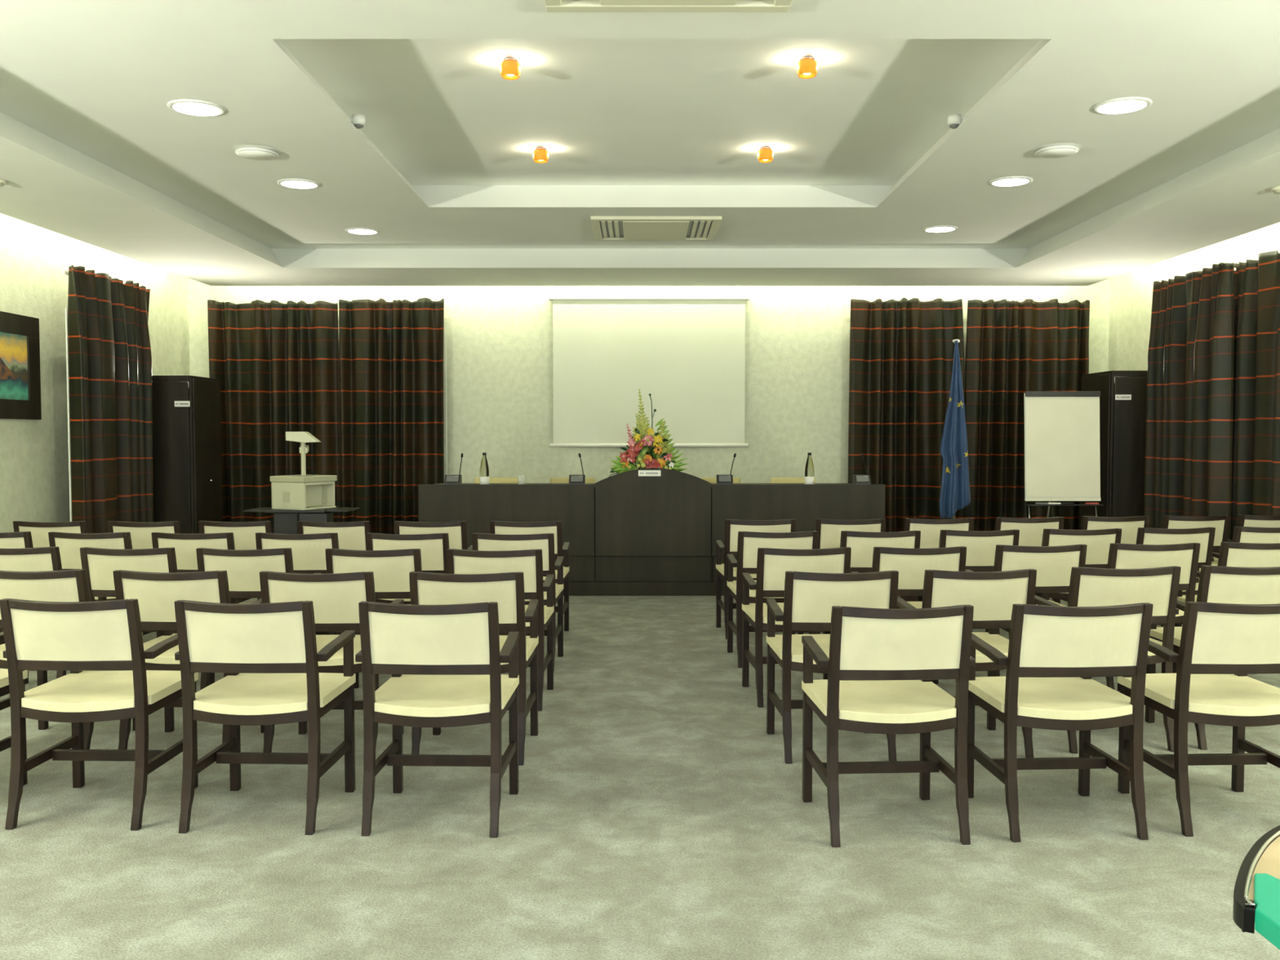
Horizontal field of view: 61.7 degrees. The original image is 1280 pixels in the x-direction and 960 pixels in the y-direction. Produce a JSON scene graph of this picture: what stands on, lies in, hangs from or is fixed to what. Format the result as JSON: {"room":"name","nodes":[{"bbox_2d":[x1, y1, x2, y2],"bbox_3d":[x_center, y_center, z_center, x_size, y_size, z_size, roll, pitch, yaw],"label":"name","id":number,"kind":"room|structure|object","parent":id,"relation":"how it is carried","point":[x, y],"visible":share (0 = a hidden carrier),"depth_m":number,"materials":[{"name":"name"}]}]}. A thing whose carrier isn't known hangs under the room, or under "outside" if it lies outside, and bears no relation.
{"room":"conference room","nodes":[
{"label":"conference room","id":0,"kind":"room"},
{"bbox_2d":[0,213,190,532],"bbox_3d":[-5.130,-0.553,4.480,0.200,3.620,15.000,0,2,0],"label":"wall","id":1,"kind":"structure","parent":0,"point":[34,477],"depth_m":9.12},
{"bbox_2d":[0,311,41,419],"bbox_3d":[-5.013,-0.900,8.374,0.035,0.840,1.090,0,2,0],"label":"framed painting","id":2,"kind":"object","parent":1,"relation":"attached to","point":[20,343],"visible":1,"depth_m":8.63,"materials":[{"name":"paint"}]},
{"bbox_2d":[0,0,1279,285],"bbox_3d":[0.100,-1.985,4.219,9.420,0.424,14.560,0,2,0],"label":"ceiling","id":3,"kind":"structure","parent":0,"point":[633,113],"depth_m":6.74,"materials":[{"name":"paint"}]},
{"bbox_2d":[167,99,226,116],"bbox_3d":[-2.450,-2.050,5.917,0.300,0.016,0.300,0,2,0],"label":"recessed light","id":4,"kind":"object","parent":3,"relation":"in","point":[188,107],"visible":1,"depth_m":5.88,"materials":[{"name":"white plastic"}]},
{"bbox_2d":[235,146,278,159],"bbox_3d":[-2.443,-2.081,6.827,0.264,0.032,0.264,0,2,0],"label":"ceiling speaker","id":5,"kind":"object","parent":3,"relation":"attached to","point":[251,153],"visible":1,"depth_m":6.78,"materials":[{"name":"white plastic"}]},
{"bbox_2d":[238,150,275,159],"bbox_3d":[-2.443,-2.070,6.827,0.224,0.010,0.224,0,2,0],"label":"speaker grille","id":6,"kind":"object","parent":5,"relation":"attached to","point":[251,154],"depth_m":6.80,"materials":[{"name":"paint"}]},
{"bbox_2d":[276,178,320,189],"bbox_3d":[-2.455,-2.127,7.706,0.300,0.016,0.300,0,2,0],"label":"recessed light","id":7,"kind":"object","parent":3,"relation":"in","point":[289,183],"visible":1,"depth_m":7.66,"materials":[{"name":"white plastic"}]},
{"bbox_2d":[346,114,365,128],"bbox_3d":[-1.731,-2.174,6.503,0.128,0.075,0.086,0,2,0],"label":"ceiling sensor","id":8,"kind":"object","parent":3,"relation":"attached to","point":[358,121],"visible":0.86,"depth_m":6.47,"materials":[{"name":"white plastic"}]},
{"bbox_2d":[344,227,379,234],"bbox_3d":[-2.465,-2.204,9.504,0.300,0.016,0.300,0,2,0],"label":"recessed light","id":9,"kind":"object","parent":3,"relation":"in","point":[352,230],"visible":1,"depth_m":9.45,"materials":[{"name":"white plastic"}]},
{"bbox_2d":[500,57,520,79],"bbox_3d":[-0.698,-2.218,5.770,0.110,0.092,0.110,0,2,0],"label":"ceiling lamp","id":10,"kind":"object","parent":3,"relation":"attached to","point":[510,68],"visible":1,"depth_m":5.73,"materials":[{"name":"orange glass"}]},
{"bbox_2d":[533,146,548,163],"bbox_3d":[-0.700,-2.295,7.559,0.110,0.092,0.110,0,2,0],"label":"ceiling lamp","id":11,"kind":"object","parent":3,"relation":"attached to","point":[540,155],"visible":1,"depth_m":7.52,"materials":[{"name":"orange glass"}]},
{"bbox_2d":[590,216,722,240],"bbox_3d":[0.135,-2.188,9.345,1.090,0.034,0.980,0,2,0],"label":"air vent","id":12,"kind":"object","parent":3,"relation":"attached to","point":[613,228],"visible":1,"depth_m":9.21,"materials":[{"name":"beige plastic"}]},
{"bbox_2d":[543,0,792,12],"bbox_3d":[0.116,-1.959,4.020,1.020,0.034,0.980,0,2,0],"label":"air vent","id":13,"kind":"object","parent":3,"relation":"attached to","point":[551,6],"visible":1,"depth_m":4.44,"materials":[{"name":"beige plastic"}]},
{"bbox_2d":[757,146,773,163],"bbox_3d":[0.885,-2.294,7.548,0.110,0.092,0.110,0,2,0],"label":"ceiling lamp","id":14,"kind":"object","parent":3,"relation":"attached to","point":[765,154],"visible":1,"depth_m":7.51,"materials":[{"name":"orange glass"}]},
{"bbox_2d":[796,55,817,79],"bbox_3d":[0.898,-2.217,5.750,0.110,0.092,0.110,0,2,0],"label":"ceiling lamp","id":15,"kind":"object","parent":3,"relation":"attached to","point":[806,68],"visible":1,"depth_m":5.71,"materials":[{"name":"orange glass"}]},
{"bbox_2d":[922,225,957,232],"bbox_3d":[2.637,-2.200,9.404,0.300,0.016,0.300,0,2,0],"label":"recessed light","id":16,"kind":"object","parent":3,"relation":"in","point":[939,228],"visible":1,"depth_m":9.35,"materials":[{"name":"white plastic"}]},
{"bbox_2d":[946,114,965,128],"bbox_3d":[1.931,-2.174,6.503,0.128,0.075,0.086,0,2,0],"label":"ceiling sensor","id":17,"kind":"object","parent":3,"relation":"attached to","point":[953,121],"visible":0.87,"depth_m":6.47,"materials":[{"name":"white plastic"}]},
{"bbox_2d":[988,176,1033,186],"bbox_3d":[2.645,-2.124,7.636,0.300,0.016,0.300,0,2,0],"label":"recessed light","id":18,"kind":"object","parent":3,"relation":"in","point":[1008,181],"visible":1,"depth_m":7.59,"materials":[{"name":"white plastic"}]},
{"bbox_2d":[1035,144,1079,158],"bbox_3d":[2.641,-2.079,6.777,0.264,0.032,0.264,0,2,0],"label":"ceiling speaker","id":19,"kind":"object","parent":3,"relation":"attached to","point":[1057,150],"visible":1,"depth_m":6.73,"materials":[{"name":"white plastic"}]},
{"bbox_2d":[1038,148,1075,158],"bbox_3d":[2.641,-2.068,6.777,0.224,0.010,0.224,0,2,0],"label":"speaker grille","id":20,"kind":"object","parent":19,"relation":"attached to","point":[1042,153],"depth_m":6.76,"materials":[{"name":"paint"}]},
{"bbox_2d":[1092,97,1152,115],"bbox_3d":[2.647,-2.048,5.878,0.300,0.016,0.300,0,2,0],"label":"recessed light","id":21,"kind":"object","parent":3,"relation":"in","point":[1125,104],"visible":1,"depth_m":5.84,"materials":[{"name":"white plastic"}]},
{"bbox_2d":[0,595,1279,959],"bbox_3d":[0.100,1.305,4.560,10.660,0.100,15.400,0,2,0],"label":"floor","id":22,"kind":"structure","parent":0,"point":[655,814],"depth_m":3.84,"materials":[{"name":"carpet"}]},
{"bbox_2d":[0,631,27,785],"bbox_3d":[-2.803,0.847,4.191,0.566,0.848,0.558,0,2,2],"label":"armchair","id":23,"kind":"object","parent":22,"relation":"on","point":[6,743],"visible":0.1,"depth_m":4.32,"materials":[{"name":"brown wood"}]},
{"bbox_2d":[0,531,33,644],"bbox_3d":[-4.011,0.732,6.865,0.566,0.848,0.558,0,2,1],"label":"armchair","id":24,"kind":"object","parent":22,"relation":"on","point":[20,540],"visible":0.09,"depth_m":6.60,"materials":[{"name":"fabric"}]},
{"bbox_2d":[13,520,88,547],"bbox_3d":[-4.077,0.698,7.651,0.566,0.848,0.558,0,2,1],"label":"armchair","id":25,"kind":"object","parent":22,"relation":"on","point":[39,531],"visible":0.16,"depth_m":7.38,"materials":[{"name":"fabric"}]},
{"bbox_2d":[0,546,106,684],"bbox_3d":[-3.349,0.770,5.970,0.566,0.848,0.558,0,2,2],"label":"armchair","id":26,"kind":"object","parent":22,"relation":"on","point":[43,558],"visible":0.22,"depth_m":5.71,"materials":[{"name":"fabric"}]},
{"bbox_2d":[0,568,142,749],"bbox_3d":[-2.707,0.811,5.013,0.566,0.848,0.558,0,2,2],"label":"armchair","id":27,"kind":"object","parent":22,"relation":"on","point":[67,585],"visible":0.27,"depth_m":4.75,"materials":[{"name":"fabric"}]},
{"bbox_2d":[0,598,198,831],"bbox_3d":[-2.077,0.849,4.153,0.566,0.848,0.558,0,2,1],"label":"armchair","id":28,"kind":"object","parent":22,"relation":"on","point":[100,644],"visible":0.95,"depth_m":3.94,"materials":[{"name":"fabric"}]},
{"bbox_2d":[48,531,151,635],"bbox_3d":[-3.377,0.734,6.826,0.566,0.848,0.558,0,2,1],"label":"armchair","id":29,"kind":"object","parent":22,"relation":"on","point":[69,544],"visible":0.13,"depth_m":6.57,"materials":[{"name":"fabric"}]},
{"bbox_2d":[62,265,153,533],"bbox_3d":[-4.739,-0.410,9.670,0.189,2.848,1.486,0,2,0],"label":"curtain","id":30,"kind":"object","parent":22,"relation":"on","point":[108,355],"visible":0.77,"depth_m":9.45,"materials":[{"name":"brown fabric"}]},
{"bbox_2d":[106,520,181,549],"bbox_3d":[-3.428,0.698,7.658,0.566,0.848,0.558,0,2,2],"label":"armchair","id":31,"kind":"object","parent":22,"relation":"on","point":[140,532],"visible":0.24,"depth_m":7.39,"materials":[{"name":"fabric"}]},
{"bbox_2d":[80,546,214,685],"bbox_3d":[-2.714,0.772,5.930,0.566,0.848,0.558,0,2,1],"label":"armchair","id":32,"kind":"object","parent":22,"relation":"on","point":[99,564],"visible":0.26,"depth_m":5.67,"materials":[{"name":"fabric"}]},
{"bbox_2d":[151,375,222,533],"bbox_3d":[-4.595,-0.025,10.818,0.530,2.020,0.721,0,2,0],"label":"tall cabinet","id":33,"kind":"object","parent":22,"relation":"on","point":[187,428],"visible":0.53,"depth_m":10.48,"materials":[{"name":"wood"}]},
{"bbox_2d":[112,569,264,749],"bbox_3d":[-2.066,0.813,4.973,0.566,0.848,0.558,0,2,2],"label":"armchair","id":34,"kind":"object","parent":22,"relation":"on","point":[156,593],"visible":0.32,"depth_m":4.73,"materials":[{"name":"fabric"}]},
{"bbox_2d":[151,532,259,637],"bbox_3d":[-2.730,0.735,6.799,0.566,0.848,0.558,0,2,2],"label":"armchair","id":35,"kind":"object","parent":22,"relation":"on","point":[185,545],"visible":0.19,"depth_m":6.54,"materials":[{"name":"fabric"}]},
{"bbox_2d":[198,520,271,550],"bbox_3d":[-2.805,0.697,7.678,0.566,0.848,0.558,0,2,2],"label":"armchair","id":36,"kind":"object","parent":22,"relation":"on","point":[244,532],"visible":0.15,"depth_m":7.42,"materials":[{"name":"fabric"}]},
{"bbox_2d":[195,547,321,689],"bbox_3d":[-2.087,0.773,5.900,0.566,0.848,0.558,0,2,1],"label":"armchair","id":37,"kind":"object","parent":22,"relation":"on","point":[243,568],"visible":0.23,"depth_m":5.65,"materials":[{"name":"fabric"}]},
{"bbox_2d":[173,600,355,835],"bbox_3d":[-1.422,0.850,4.113,0.566,0.848,0.558,0,2,2],"label":"armchair","id":38,"kind":"object","parent":22,"relation":"on","point":[268,653],"visible":1,"depth_m":3.91,"materials":[{"name":"fabric"}]},
{"bbox_2d":[207,299,342,533],"bbox_3d":[-4.028,-0.529,11.828,1.426,2.901,0.192,0,2,0],"label":"curtain","id":39,"kind":"object","parent":22,"relation":"on","point":[275,363],"visible":0.77,"depth_m":11.80,"materials":[{"name":"brown fabric"}]},
{"bbox_2d":[243,506,359,533],"bbox_3d":[-3.090,0.644,9.812,0.940,0.770,0.510,0,2,0],"label":"stand","id":40,"kind":"object","parent":22,"relation":"on","point":[285,521],"visible":0.43,"depth_m":9.66,"materials":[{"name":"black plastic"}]},
{"bbox_2d":[270,431,337,510],"bbox_3d":[-3.065,-0.091,9.780,0.438,0.700,0.416,1,3,28],"label":"projector","id":41,"kind":"object","parent":40,"relation":"on","point":[304,491],"visible":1,"depth_m":9.69,"materials":[{"name":"beige plastic"}]},
{"bbox_2d":[255,532,359,635],"bbox_3d":[-2.090,0.736,6.779,0.566,0.848,0.558,0,2,1],"label":"armchair","id":42,"kind":"object","parent":22,"relation":"on","point":[308,550],"visible":0.23,"depth_m":6.52,"materials":[{"name":"fabric"}]},
{"bbox_2d":[259,571,404,752],"bbox_3d":[-1.406,0.815,4.934,0.566,0.848,0.558,0,2,2],"label":"armchair","id":43,"kind":"object","parent":22,"relation":"on","point":[335,597],"visible":0.27,"depth_m":4.69,"materials":[{"name":"fabric"}]},
{"bbox_2d":[297,520,370,550],"bbox_3d":[-2.113,0.698,7.658,0.566,0.848,0.558,0,2,1],"label":"armchair","id":44,"kind":"object","parent":22,"relation":"on","point":[352,535],"visible":0.12,"depth_m":7.40,"materials":[{"name":"fabric"}]},
{"bbox_2d":[325,548,422,688],"bbox_3d":[-1.396,0.775,5.870,0.566,0.848,0.558,0,2,1],"label":"armchair","id":45,"kind":"object","parent":22,"relation":"on","point":[391,569],"visible":0.23,"depth_m":5.62,"materials":[{"name":"fabric"}]},
{"bbox_2d":[338,297,447,533],"bbox_3d":[-2.718,-0.539,11.829,1.167,2.922,0.195,0,2,0],"label":"curtain","id":46,"kind":"object","parent":22,"relation":"on","point":[392,393],"visible":0.84,"depth_m":11.80,"materials":[{"name":"brown fabric"}]},
{"bbox_2d":[366,533,448,604],"bbox_3d":[-1.406,0.737,6.759,0.566,0.848,0.558,0,2,2],"label":"armchair","id":47,"kind":"object","parent":22,"relation":"on","point":[433,548],"visible":0.23,"depth_m":6.50,"materials":[{"name":"fabric"}]},
{"bbox_2d":[394,520,472,550],"bbox_3d":[-1.443,0.698,7.651,0.566,0.848,0.558,0,2,2],"label":"armchair","id":48,"kind":"object","parent":22,"relation":"on","point":[456,531],"visible":0.17,"depth_m":7.39,"materials":[{"name":"fabric"}]},
{"bbox_2d":[355,601,519,837],"bbox_3d":[-0.751,0.851,4.086,0.566,0.848,0.558,0,2,2],"label":"armchair","id":49,"kind":"object","parent":22,"relation":"on","point":[443,662],"visible":1,"depth_m":3.88,"materials":[{"name":"fabric"}]},
{"bbox_2d":[408,571,538,765],"bbox_3d":[-0.751,0.815,4.924,0.566,0.848,0.558,0,2,1],"label":"armchair","id":50,"kind":"object","parent":22,"relation":"on","point":[507,588],"visible":0.54,"depth_m":4.69,"materials":[{"name":"fabric"}]},
{"bbox_2d":[474,477,519,483],"bbox_3d":[-1.465,0.488,10.754,0.480,1.001,0.526,0,2,0],"label":"office chair","id":51,"kind":"object","parent":22,"relation":"on","point":[491,480],"visible":0.18,"depth_m":10.96,"materials":[{"name":"yellow leather"}]},
{"bbox_2d":[446,548,554,711],"bbox_3d":[-0.753,0.776,5.850,0.566,0.848,0.558,0,2,2],"label":"armchair","id":52,"kind":"object","parent":22,"relation":"on","point":[528,562],"visible":0.3,"depth_m":5.61,"materials":[{"name":"fabric"}]},
{"bbox_2d":[471,533,564,671],"bbox_3d":[-0.762,0.737,6.750,0.566,0.848,0.558,0,2,2],"label":"armchair","id":53,"kind":"object","parent":22,"relation":"on","point":[480,541],"visible":0.33,"depth_m":6.51,"materials":[{"name":"fabric"}]},
{"bbox_2d":[489,520,569,631],"bbox_3d":[-0.783,0.698,7.658,0.566,0.848,0.558,0,2,2],"label":"armchair","id":54,"kind":"object","parent":22,"relation":"on","point":[499,527],"visible":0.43,"depth_m":7.41,"materials":[{"name":"fabric"}]},
{"bbox_2d":[550,477,595,483],"bbox_3d":[-0.690,0.488,10.754,0.480,1.001,0.526,0,2,0],"label":"office chair","id":55,"kind":"object","parent":22,"relation":"on","point":[553,480],"visible":0.14,"depth_m":10.96,"materials":[{"name":"yellow leather"}]},
{"bbox_2d":[417,467,885,595],"bbox_3d":[0.105,0.449,9.983,4.170,1.146,0.892,0,2,0],"label":"desk","id":56,"kind":"object","parent":22,"relation":"on","point":[650,531],"visible":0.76,"depth_m":9.56,"materials":[{"name":"black"}]},
{"bbox_2d":[444,453,462,484],"bbox_3d":[-1.695,-0.094,9.790,0.174,0.304,0.110,0,2,0],"label":"desk microphone","id":57,"kind":"object","parent":56,"relation":"on","point":[449,478],"visible":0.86,"depth_m":9.76,"materials":[{"name":"black plastic"}]},
{"bbox_2d":[480,452,488,484],"bbox_3d":[-1.425,-0.097,9.805,0.088,0.308,0.088,0,2,0],"label":"water bottle","id":58,"kind":"object","parent":56,"relation":"on","point":[484,468],"visible":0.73,"depth_m":9.77,"materials":[{"name":"clear glass"}]},
{"bbox_2d":[568,453,585,484],"bbox_3d":[-0.575,-0.095,9.790,0.144,0.304,0.110,0,2,0],"label":"desk microphone","id":59,"kind":"object","parent":56,"relation":"on","point":[573,478],"visible":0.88,"depth_m":9.76,"materials":[{"name":"black plastic"}]},
{"bbox_2d":[435,483,853,490],"bbox_3d":[0.105,0.062,9.998,4.170,0.027,0.828,0,2,0],"label":"countertop","id":60,"kind":"structure","parent":56,"relation":"on","point":[435,483],"depth_m":10.31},
{"bbox_2d":[608,389,688,477],"bbox_3d":[0.074,-0.389,9.830,0.766,0.890,0.403,0,2,5],"label":"flower arrangement","id":61,"kind":"object","parent":56,"relation":"on","point":[659,455],"visible":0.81,"depth_m":9.76,"materials":[{"name":"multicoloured plant"}]},
{"bbox_2d":[716,453,736,484],"bbox_3d":[0.790,-0.094,9.790,0.174,0.304,0.110,0,2,0],"label":"desk microphone","id":62,"kind":"object","parent":56,"relation":"on","point":[721,478],"visible":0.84,"depth_m":9.76,"materials":[{"name":"black plastic"}]},
{"bbox_2d":[804,452,813,484],"bbox_3d":[1.552,-0.097,9.805,0.088,0.308,0.088,0,2,0],"label":"water bottle","id":63,"kind":"object","parent":56,"relation":"on","point":[809,468],"visible":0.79,"depth_m":9.77,"materials":[{"name":"clear glass"}]},
{"bbox_2d":[853,453,871,484],"bbox_3d":[2.030,-0.094,9.790,0.144,0.303,0.110,0,2,0],"label":"desk microphone","id":64,"kind":"object","parent":56,"relation":"on","point":[857,478],"visible":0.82,"depth_m":9.76,"materials":[{"name":"black plastic"}]},
{"bbox_2d":[715,519,795,639],"bbox_3d":[0.839,0.691,7.808,0.566,0.848,0.558,0,2,-3],"label":"armchair","id":65,"kind":"object","parent":22,"relation":"on","point":[732,526],"visible":0.4,"depth_m":7.57,"materials":[{"name":"fabric"}]},
{"bbox_2d":[726,530,817,667],"bbox_3d":[0.845,0.731,6.885,0.566,0.848,0.558,0,2,-3],"label":"armchair","id":66,"kind":"object","parent":22,"relation":"on","point":[748,542],"visible":0.46,"depth_m":6.65,"materials":[{"name":"fabric"}]},
{"bbox_2d":[770,477,815,483],"bbox_3d":[1.570,0.488,10.754,0.480,1.001,0.526,0,2,0],"label":"office chair","id":67,"kind":"object","parent":22,"relation":"on","point":[773,480],"visible":0.14,"depth_m":10.96,"materials":[{"name":"fabric"}]},
{"bbox_2d":[742,546,851,707],"bbox_3d":[0.857,0.772,5.927,0.566,0.848,0.558,0,2,-4],"label":"armchair","id":68,"kind":"object","parent":22,"relation":"on","point":[772,564],"visible":0.46,"depth_m":5.70,"materials":[{"name":"fabric"}]},
{"bbox_2d":[765,570,898,764],"bbox_3d":[0.878,0.814,4.953,0.566,0.848,0.558,0,2,-2],"label":"armchair","id":69,"kind":"object","parent":22,"relation":"on","point":[809,599],"visible":0.56,"depth_m":4.73,"materials":[{"name":"fabric"}]},
{"bbox_2d":[815,518,885,634],"bbox_3d":[1.488,0.690,7.852,0.566,0.848,0.558,0,2,-3],"label":"armchair","id":70,"kind":"object","parent":22,"relation":"on","point":[828,531],"visible":0.15,"depth_m":7.59,"materials":[{"name":"fabric"}]},
{"bbox_2d":[822,530,920,634],"bbox_3d":[1.488,0.730,6.915,0.566,0.848,0.558,0,2,-3],"label":"armchair","id":71,"kind":"object","parent":22,"relation":"on","point":[862,544],"visible":0.26,"depth_m":6.66,"materials":[{"name":"fabric"}]},
{"bbox_2d":[801,604,975,847],"bbox_3d":[0.908,0.855,4.001,0.566,0.848,0.558,0,2,-3],"label":"armchair","id":72,"kind":"object","parent":22,"relation":"on","point":[882,664],"visible":1,"depth_m":3.79,"materials":[{"name":"fabric"}]},
{"bbox_2d":[848,297,964,532],"bbox_3d":[2.936,-0.541,11.828,1.288,2.925,0.196,0,2,0],"label":"curtain","id":73,"kind":"object","parent":22,"relation":"on","point":[902,352],"visible":0.76,"depth_m":11.81,"materials":[{"name":"brown fabric"}]},
{"bbox_2d":[850,546,966,684],"bbox_3d":[1.487,0.770,5.970,0.566,0.848,0.558,0,2,-2],"label":"armchair","id":74,"kind":"object","parent":22,"relation":"on","point":[911,564],"visible":0.31,"depth_m":5.71,"materials":[{"name":"fabric"}]},
{"bbox_2d":[903,517,973,601],"bbox_3d":[2.130,0.687,7.914,0.566,0.848,0.558,0,2,-3],"label":"armchair","id":75,"kind":"object","parent":22,"relation":"on","point":[930,529],"visible":0.21,"depth_m":7.65,"materials":[{"name":"fabric"}]},
{"bbox_2d":[939,339,970,519],"bbox_3d":[3.220,-0.226,10.950,0.380,2.412,0.380,0,2,0],"label":"flag","id":76,"kind":"object","parent":22,"relation":"on","point":[955,493],"visible":0.98,"depth_m":10.89,"materials":[{"name":"blue fabric"}]},
{"bbox_2d":[896,568,1036,758],"bbox_3d":[1.501,0.812,5.002,0.566,0.848,0.558,0,2,-3],"label":"armchair","id":77,"kind":"object","parent":22,"relation":"on","point":[993,595],"visible":0.39,"depth_m":4.76,"materials":[{"name":"fabric"}]},
{"bbox_2d":[917,529,1019,637],"bbox_3d":[2.129,0.727,6.985,0.566,0.848,0.558,0,2,-2],"label":"armchair","id":78,"kind":"object","parent":22,"relation":"on","point":[980,546],"visible":0.25,"depth_m":6.73,"materials":[{"name":"fabric"}]},
{"bbox_2d":[964,544,1087,676],"bbox_3d":[2.170,0.766,6.074,0.566,0.848,0.558,0,2,-4],"label":"armchair","id":79,"kind":"object","parent":22,"relation":"on","point":[1053,565],"visible":0.27,"depth_m":5.82,"materials":[{"name":"fabric"}]},
{"bbox_2d":[964,298,1089,531],"bbox_3d":[4.251,-0.534,11.827,1.403,2.911,0.193,0,2,0],"label":"curtain","id":80,"kind":"object","parent":22,"relation":"on","point":[1013,348],"visible":0.62,"depth_m":11.80,"materials":[{"name":"brown fabric"}]},
{"bbox_2d":[994,516,1064,634],"bbox_3d":[2.814,0.683,8.010,0.566,0.848,0.558,0,2,-3],"label":"armchair","id":81,"kind":"object","parent":22,"relation":"on","point":[1031,530],"visible":0.25,"depth_m":7.75,"materials":[{"name":"fabric"}]},
{"bbox_2d":[967,602,1153,842],"bbox_3d":[1.559,0.853,4.047,0.566,0.848,0.558,0,2,-3],"label":"armchair","id":82,"kind":"object","parent":22,"relation":"on","point":[1055,652],"visible":0.94,"depth_m":3.84,"materials":[{"name":"fabric"}]},
{"bbox_2d":[1023,391,1103,518],"bbox_3d":[3.916,0.094,10.138,0.702,1.848,0.671,0,2,-1],"label":"flip chart","id":83,"kind":"object","parent":22,"relation":"on","point":[1062,454],"visible":0.87,"depth_m":9.92,"materials":[{"name":"paper"}]},
{"bbox_2d":[1035,528,1121,599],"bbox_3d":[2.809,0.723,7.067,0.566,0.848,0.558,0,2,-2],"label":"armchair","id":84,"kind":"object","parent":22,"relation":"on","point":[1098,542],"visible":0.23,"depth_m":6.81,"materials":[{"name":"fabric"}]},
{"bbox_2d":[1052,515,1150,601],"bbox_3d":[3.481,0.678,8.110,0.566,0.848,0.558,0,2,-4],"label":"armchair","id":85,"kind":"object","parent":22,"relation":"on","point":[1129,526],"visible":0.14,"depth_m":7.85,"materials":[{"name":"fabric"}]},
{"bbox_2d":[1034,565,1181,753],"bbox_3d":[2.191,0.808,5.105,0.566,0.848,0.558,0,2,-4],"label":"armchair","id":86,"kind":"object","parent":22,"relation":"on","point":[1158,587],"visible":0.4,"depth_m":4.86,"materials":[{"name":"fabric"}]},
{"bbox_2d":[1079,370,1146,529],"bbox_3d":[4.832,-0.049,10.817,0.555,2.068,0.721,0,2,0],"label":"tall cabinet","id":87,"kind":"object","parent":22,"relation":"on","point":[1123,393],"visible":0.55,"depth_m":10.46,"materials":[{"name":"wood"}]},
{"bbox_2d":[1105,542,1200,689],"bbox_3d":[2.833,0.762,6.159,0.566,0.848,0.558,0,2,-3],"label":"armchair","id":88,"kind":"object","parent":22,"relation":"on","point":[1121,556],"visible":0.27,"depth_m":5.91,"materials":[{"name":"fabric"}]},
{"bbox_2d":[1136,527,1215,624],"bbox_3d":[3.449,0.720,7.151,0.566,0.848,0.558,0,2,-3],"label":"armchair","id":89,"kind":"object","parent":22,"relation":"on","point":[1205,536],"visible":0.23,"depth_m":6.89,"materials":[{"name":"fabric"}]},
{"bbox_2d":[1160,515,1230,626],"bbox_3d":[4.106,0.676,8.174,0.566,0.848,0.558,0,2,-3],"label":"armchair","id":90,"kind":"object","parent":22,"relation":"on","point":[1221,522],"visible":0.26,"depth_m":7.91,"materials":[{"name":"fabric"}]},
{"bbox_2d":[1117,601,1279,836],"bbox_3d":[2.203,0.851,4.099,0.566,0.848,0.558,0,2,-2],"label":"armchair","id":91,"kind":"object","parent":22,"relation":"on","point":[1221,644],"visible":0.91,"depth_m":3.89,"materials":[{"name":"fabric"}]},
{"bbox_2d":[1145,565,1279,750],"bbox_3d":[2.813,0.805,5.158,0.566,0.848,0.558,0,2,-2],"label":"armchair","id":92,"kind":"object","parent":22,"relation":"on","point":[1217,584],"visible":0.34,"depth_m":4.91,"materials":[{"name":"fabric"}]},
{"bbox_2d":[1172,542,1279,673],"bbox_3d":[3.485,0.759,6.230,0.566,0.848,0.558,0,2,-2],"label":"armchair","id":93,"kind":"object","parent":22,"relation":"on","point":[1237,554],"visible":0.16,"depth_m":5.97,"materials":[{"name":"fabric"}]},
{"bbox_2d":[1196,526,1279,581],"bbox_3d":[4.114,0.716,7.236,0.566,0.848,0.558,0,2,-3],"label":"armchair","id":94,"kind":"object","parent":22,"relation":"on","point":[1241,534],"visible":0.12,"depth_m":6.96,"materials":[{"name":"fabric"}]},
{"bbox_2d":[1211,514,1279,563],"bbox_3d":[4.712,0.672,8.248,0.566,0.848,0.558,0,2,-3],"label":"armchair","id":95,"kind":"object","parent":22,"relation":"on","point":[1252,521],"visible":0.15,"depth_m":7.98,"materials":[{"name":"fabric"}]},
{"bbox_2d":[1232,825,1279,950],"bbox_3d":[1.450,1.008,1.530,1.118,0.754,1.010,0,2,0],"label":"chair","id":96,"kind":"object","parent":22,"relation":"on","point":[1259,873],"visible":1,"depth_m":1.64,"materials":[{"name":"fabric"}]},
{"bbox_2d":[187,278,1110,513],"bbox_3d":[0.100,-0.879,12.073,10.660,3.620,0.200,0,2,0],"label":"wall","id":97,"kind":"structure","parent":0,"point":[500,357],"depth_m":11.96,"materials":[{"name":"paint"}]},
{"bbox_2d":[548,293,750,447],"bbox_3d":[0.100,-1.214,11.881,2.220,1.695,0.115,0,2,0],"label":"projection screen","id":98,"kind":"object","parent":97,"relation":"attached to","point":[686,351],"visible":0.91,"depth_m":11.85,"materials":[{"name":"fabric"}]},
{"bbox_2d":[1143,262,1235,552],"bbox_3d":[4.930,-0.425,9.643,0.190,2.882,1.269,0,2,0],"label":"curtain","id":99,"kind":"object","parent":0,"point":[1188,431],"visible":0.83,"depth_m":9.52,"materials":[{"name":"brown fabric"}]},
{"bbox_2d":[1108,222,1279,370],"bbox_3d":[5.330,-0.553,4.480,0.200,3.620,15.000,0,2,0],"label":"wall","id":100,"kind":"structure","parent":0,"point":[1131,293],"depth_m":11.09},
{"bbox_2d":[1231,250,1279,540],"bbox_3d":[5.080,-0.374,8.272,0.192,2.897,1.980,0,2,0],"label":"curtain","id":101,"kind":"object","parent":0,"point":[1255,450],"visible":0.71,"depth_m":8.74,"materials":[{"name":"brown fabric"}]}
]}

